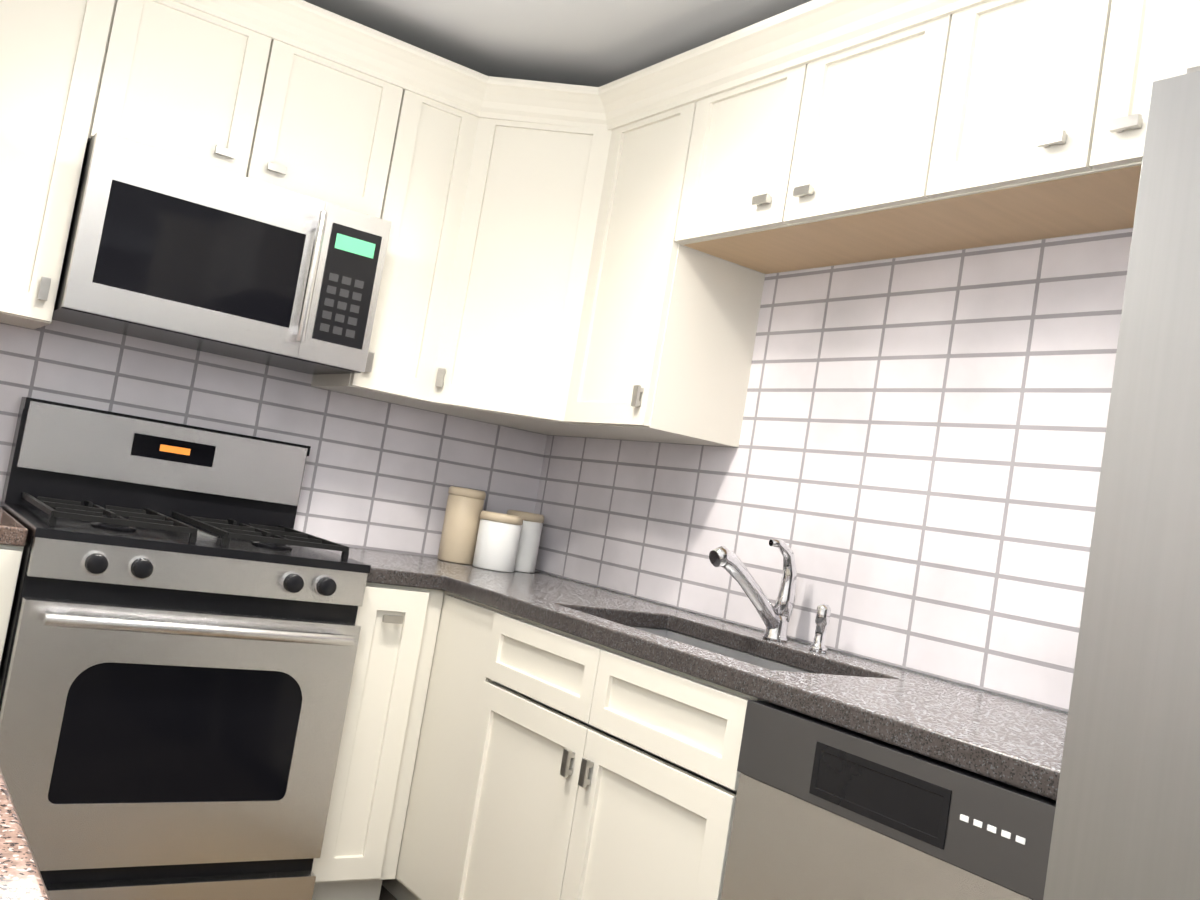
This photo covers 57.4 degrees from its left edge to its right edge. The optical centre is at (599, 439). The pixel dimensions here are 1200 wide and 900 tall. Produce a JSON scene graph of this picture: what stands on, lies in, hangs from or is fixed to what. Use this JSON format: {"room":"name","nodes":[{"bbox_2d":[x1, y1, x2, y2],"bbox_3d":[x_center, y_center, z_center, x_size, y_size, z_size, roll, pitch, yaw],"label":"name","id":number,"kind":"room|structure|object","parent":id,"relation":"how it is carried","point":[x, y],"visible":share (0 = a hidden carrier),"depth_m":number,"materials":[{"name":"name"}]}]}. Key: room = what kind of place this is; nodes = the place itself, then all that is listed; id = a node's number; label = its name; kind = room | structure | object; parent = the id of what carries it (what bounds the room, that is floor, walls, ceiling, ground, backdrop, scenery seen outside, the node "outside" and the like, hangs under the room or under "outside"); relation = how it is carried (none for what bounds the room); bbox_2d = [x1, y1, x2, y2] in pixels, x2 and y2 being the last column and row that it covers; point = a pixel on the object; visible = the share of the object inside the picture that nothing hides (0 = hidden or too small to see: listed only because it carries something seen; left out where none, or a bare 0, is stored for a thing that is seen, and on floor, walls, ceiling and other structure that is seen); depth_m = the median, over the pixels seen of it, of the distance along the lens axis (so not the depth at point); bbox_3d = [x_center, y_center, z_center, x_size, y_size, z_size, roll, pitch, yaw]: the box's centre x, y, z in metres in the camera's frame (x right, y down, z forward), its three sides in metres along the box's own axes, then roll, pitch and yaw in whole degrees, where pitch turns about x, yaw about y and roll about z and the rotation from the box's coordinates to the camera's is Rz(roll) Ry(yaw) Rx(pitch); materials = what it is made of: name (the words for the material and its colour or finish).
{"room":"kitchen","nodes":[
{"label":"kitchen","id":0,"kind":"room"},
{"bbox_2d":[379,885,396,899],"bbox_3d":[0.305,1.289,0.478,2.720,0.100,6.370,12,-4,-34],"label":"floor","id":1,"kind":"structure","parent":0,"point":[385,894],"depth_m":3.02,"materials":[{"name":"tile"}]},
{"bbox_2d":[0,544,23,664],"bbox_3d":[-1.569,0.623,2.492,0.251,0.863,0.640,12,-4,-34],"label":"base cabinet","id":2,"kind":"object","parent":1,"relation":"on","point":[10,558],"visible":0.91,"depth_m":2.33,"materials":[{"name":"paint"}]},
{"bbox_2d":[0,397,370,899],"bbox_3d":[-1.096,0.550,2.736,0.756,1.189,0.744,12,-4,-34],"label":"range","id":3,"kind":"object","parent":1,"relation":"on","point":[179,653],"visible":1,"depth_m":2.52,"materials":[{"name":"silver metal"}]},
{"bbox_2d":[312,582,443,899],"bbox_3d":[-0.744,0.795,3.060,0.251,0.863,0.640,12,-4,-34],"label":"base cabinet","id":4,"kind":"object","parent":1,"relation":"on","point":[361,845],"visible":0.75,"depth_m":2.83,"materials":[{"name":"paint"}]},
{"bbox_2d":[382,879,389,887],"bbox_3d":[-0.403,0.867,3.301,0.610,0.864,0.624,12,-4,-34],"label":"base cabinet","id":5,"kind":"object","parent":1,"relation":"on","point":[386,883],"depth_m":3.07,"materials":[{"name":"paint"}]},
{"bbox_2d":[324,547,1067,800],"bbox_3d":[0.105,0.436,2.471,0.846,0.039,2.525,12,-4,-34],"label":"countertop","id":6,"kind":"structure","parent":5,"relation":"on","point":[1016,743],"depth_m":2.06,"materials":[{"name":"stone"}]},
{"bbox_2d":[437,486,485,564],"bbox_3d":[-0.442,0.272,3.499,0.120,0.237,0.120,12,-4,-34],"label":"canister","id":7,"kind":"object","parent":6,"relation":"on","point":[462,518],"visible":0.98,"depth_m":3.45,"materials":[{"name":"beige ceramic"}]},
{"bbox_2d":[472,511,522,572],"bbox_3d":[-0.322,0.319,3.444,0.136,0.177,0.136,12,-4,-34],"label":"canister","id":8,"kind":"object","parent":6,"relation":"on","point":[497,542],"visible":1,"depth_m":3.39,"materials":[{"name":"ceramic"}]},
{"bbox_2d":[507,510,543,572],"bbox_3d":[-0.257,0.330,3.579,0.124,0.192,0.124,12,-4,-34],"label":"canister","id":9,"kind":"object","parent":6,"relation":"on","point":[529,543],"visible":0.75,"depth_m":3.53,"materials":[{"name":"white ceramic"}]},
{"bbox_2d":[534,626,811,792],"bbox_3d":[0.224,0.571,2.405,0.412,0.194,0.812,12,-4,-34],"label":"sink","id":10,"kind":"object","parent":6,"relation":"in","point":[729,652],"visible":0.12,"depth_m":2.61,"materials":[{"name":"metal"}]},
{"bbox_2d":[709,539,796,641],"bbox_3d":[0.355,0.341,2.556,0.268,0.237,0.060,12,-4,-34],"label":"faucet","id":11,"kind":"object","parent":6,"relation":"on","point":[775,618],"visible":1,"depth_m":2.58,"materials":[{"name":"silver metal"}]},
{"bbox_2d":[809,604,830,652],"bbox_3d":[0.503,0.427,2.491,0.040,0.107,0.040,12,-4,-34],"label":"side spray","id":12,"kind":"object","parent":6,"relation":"on","point":[823,614],"visible":1,"depth_m":2.48,"materials":[{"name":"silver metal"}]},
{"bbox_2d":[386,591,693,899],"bbox_3d":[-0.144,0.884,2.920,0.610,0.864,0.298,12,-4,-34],"label":"base cabinet","id":13,"kind":"object","parent":1,"relation":"on","point":[518,791],"depth_m":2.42,"materials":[{"name":"paint"}]},
{"bbox_2d":[721,700,1055,899],"bbox_3d":[0.602,0.934,1.783,0.614,0.858,0.602,12,-4,-34],"label":"dishwasher","id":14,"kind":"object","parent":1,"relation":"on","point":[823,810],"visible":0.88,"depth_m":1.65,"materials":[{"name":"silver metal"}]},
{"bbox_2d":[1043,66,1199,899],"bbox_3d":[1.033,0.510,1.058,0.890,1.741,0.830,12,-4,-34],"label":"refrigerator","id":15,"kind":"object","parent":1,"relation":"on","point":[1126,824],"visible":1,"depth_m":1.16,"materials":[{"name":"metal"}]},
{"bbox_3d":[-0.396,0.656,0.048,0.640,0.863,5.994,12,-4,-34],"label":"base cabinet","id":16,"kind":"object","parent":1,"relation":"on","visible":0},
{"bbox_2d":[0,507,49,899],"bbox_3d":[-0.236,0.228,0.135,0.854,0.039,5.990,12,-4,-34],"label":"countertop","id":17,"kind":"structure","parent":16,"relation":"on","point":[20,877],"depth_m":0.60,"materials":[{"name":"stone"}]},
{"bbox_2d":[303,0,811,86],"bbox_3d":[0.710,-1.183,0.639,2.720,0.100,6.370,12,-4,-34],"label":"ceiling","id":18,"kind":"structure","parent":0,"point":[596,43],"depth_m":3.01,"materials":[{"name":"paint"}]},
{"bbox_2d":[535,570,1067,713],"bbox_3d":[1.563,0.273,1.286,0.120,2.410,6.370,12,-4,-34],"label":"wall","id":19,"kind":"structure","parent":0,"point":[1028,702],"depth_m":2.52,"materials":[{"name":"white paint"}]},
{"bbox_2d":[0,0,123,328],"bbox_3d":[-1.549,-0.774,2.628,0.544,0.900,0.329,12,-4,-34],"label":"upper cabinet","id":20,"kind":"object","parent":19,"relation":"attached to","point":[56,55],"depth_m":2.60,"materials":[{"name":"paint"}]},
{"bbox_2d":[96,0,279,179],"bbox_3d":[-1.137,-0.923,2.902,0.380,0.438,0.329,12,-4,-34],"label":"upper cabinet","id":21,"kind":"object","parent":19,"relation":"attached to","point":[186,82],"depth_m":2.78,"materials":[{"name":"paint"}]},
{"bbox_2d":[52,132,390,374],"bbox_3d":[-1.011,-0.460,2.918,0.752,0.423,0.461,12,-4,-34],"label":"microwave","id":22,"kind":"object","parent":21,"relation":"attached to","point":[166,248],"visible":1,"depth_m":2.75,"materials":[{"name":"silver metal"}]},
{"bbox_2d":[256,42,411,220],"bbox_3d":[-0.828,-0.859,3.114,0.380,0.438,0.329,12,-4,-34],"label":"upper cabinet","id":23,"kind":"object","parent":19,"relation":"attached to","point":[333,132],"depth_m":2.99,"materials":[{"name":"paint"}]},
{"bbox_2d":[311,92,475,407],"bbox_3d":[-0.610,-0.578,3.275,0.250,0.900,0.329,12,-4,-34],"label":"upper cabinet","id":24,"kind":"object","parent":19,"relation":"attached to","point":[437,140],"depth_m":3.15,"materials":[{"name":"paint"}]},
{"bbox_2d":[419,408,611,438],"bbox_3d":[-0.185,-0.500,3.398,0.604,0.900,0.605,12,-4,-34],"label":"upper cabinet","id":25,"kind":"object","parent":19,"relation":"attached to","point":[518,422],"depth_m":3.43,"materials":[{"name":"paint"}]},
{"bbox_2d":[172,0,990,129],"bbox_3d":[-0.382,-1.091,1.902,2.144,0.097,2.157,12,-4,-34],"label":"crown molding","id":26,"kind":"structure","parent":25,"relation":"attached to","point":[806,33],"depth_m":2.88,"materials":[{"name":"paint"}]},
{"bbox_2d":[424,117,611,423],"bbox_3d":[-0.225,-0.521,3.176,0.305,0.894,0.305,12,-4,-34],"label":"upper cabinet","id":27,"kind":"object","parent":19,"relation":"attached to","point":[574,282],"depth_m":3.17,"materials":[{"name":"paint"}]},
{"bbox_2d":[560,102,763,446],"bbox_3d":[0.208,-0.458,3.065,0.330,0.900,0.390,12,-4,-34],"label":"upper cabinet","id":28,"kind":"object","parent":19,"relation":"attached to","point":[665,337],"depth_m":2.93,"materials":[{"name":"paint"}]},
{"bbox_2d":[672,68,859,279],"bbox_3d":[0.469,-0.679,2.754,0.330,0.420,0.400,12,-4,-34],"label":"upper cabinet","id":29,"kind":"object","parent":19,"relation":"attached to","point":[732,163],"depth_m":2.70,"materials":[{"name":"paint"}]},
{"bbox_2d":[534,228,1132,711],"bbox_3d":[0.530,0.012,2.750,0.008,0.962,2.530,12,-4,-34],"label":"backsplash","id":30,"kind":"structure","parent":19,"relation":"attached to","point":[908,470],"depth_m":2.50,"materials":[{"name":"tile"}]},
{"bbox_2d":[772,18,1003,262],"bbox_3d":[0.693,-0.664,2.424,0.330,0.420,0.400,12,-4,-34],"label":"upper cabinet","id":31,"kind":"object","parent":19,"relation":"attached to","point":[856,118],"depth_m":2.37,"materials":[{"name":"paint"}]},
{"bbox_2d":[912,0,1135,243],"bbox_3d":[0.902,-0.649,2.116,0.330,0.420,0.344,12,-4,-34],"label":"upper cabinet","id":32,"kind":"object","parent":19,"relation":"attached to","point":[1006,90],"depth_m":2.07,"materials":[{"name":"paint"}]},
{"bbox_2d":[1072,0,1199,207],"bbox_3d":[1.096,-0.636,1.831,0.330,0.420,0.346,12,-4,-34],"label":"upper cabinet","id":33,"kind":"object","parent":19,"relation":"attached to","point":[1136,44],"depth_m":1.84,"materials":[{"name":"paint"}]},
{"bbox_2d":[1188,0,1199,59],"bbox_3d":[1.201,-0.651,1.414,0.630,0.410,0.460,12,-4,-34],"label":"upper cabinet","id":34,"kind":"object","parent":19,"relation":"attached to","point":[1194,36],"depth_m":1.76,"materials":[{"name":"paint"}]},
{"bbox_3d":[-1.247,-0.067,3.142,2.480,2.410,0.120,12,-4,-34],"label":"wall","id":35,"kind":"structure","parent":0,"visible":0},
{"bbox_2d":[0,320,546,557],"bbox_3d":[-1.226,0.029,3.083,2.464,0.620,0.008,12,-4,-34],"label":"backsplash","id":36,"kind":"structure","parent":35,"relation":"attached to","point":[378,475],"depth_m":3.33,"materials":[{"name":"tile"}]}
]}

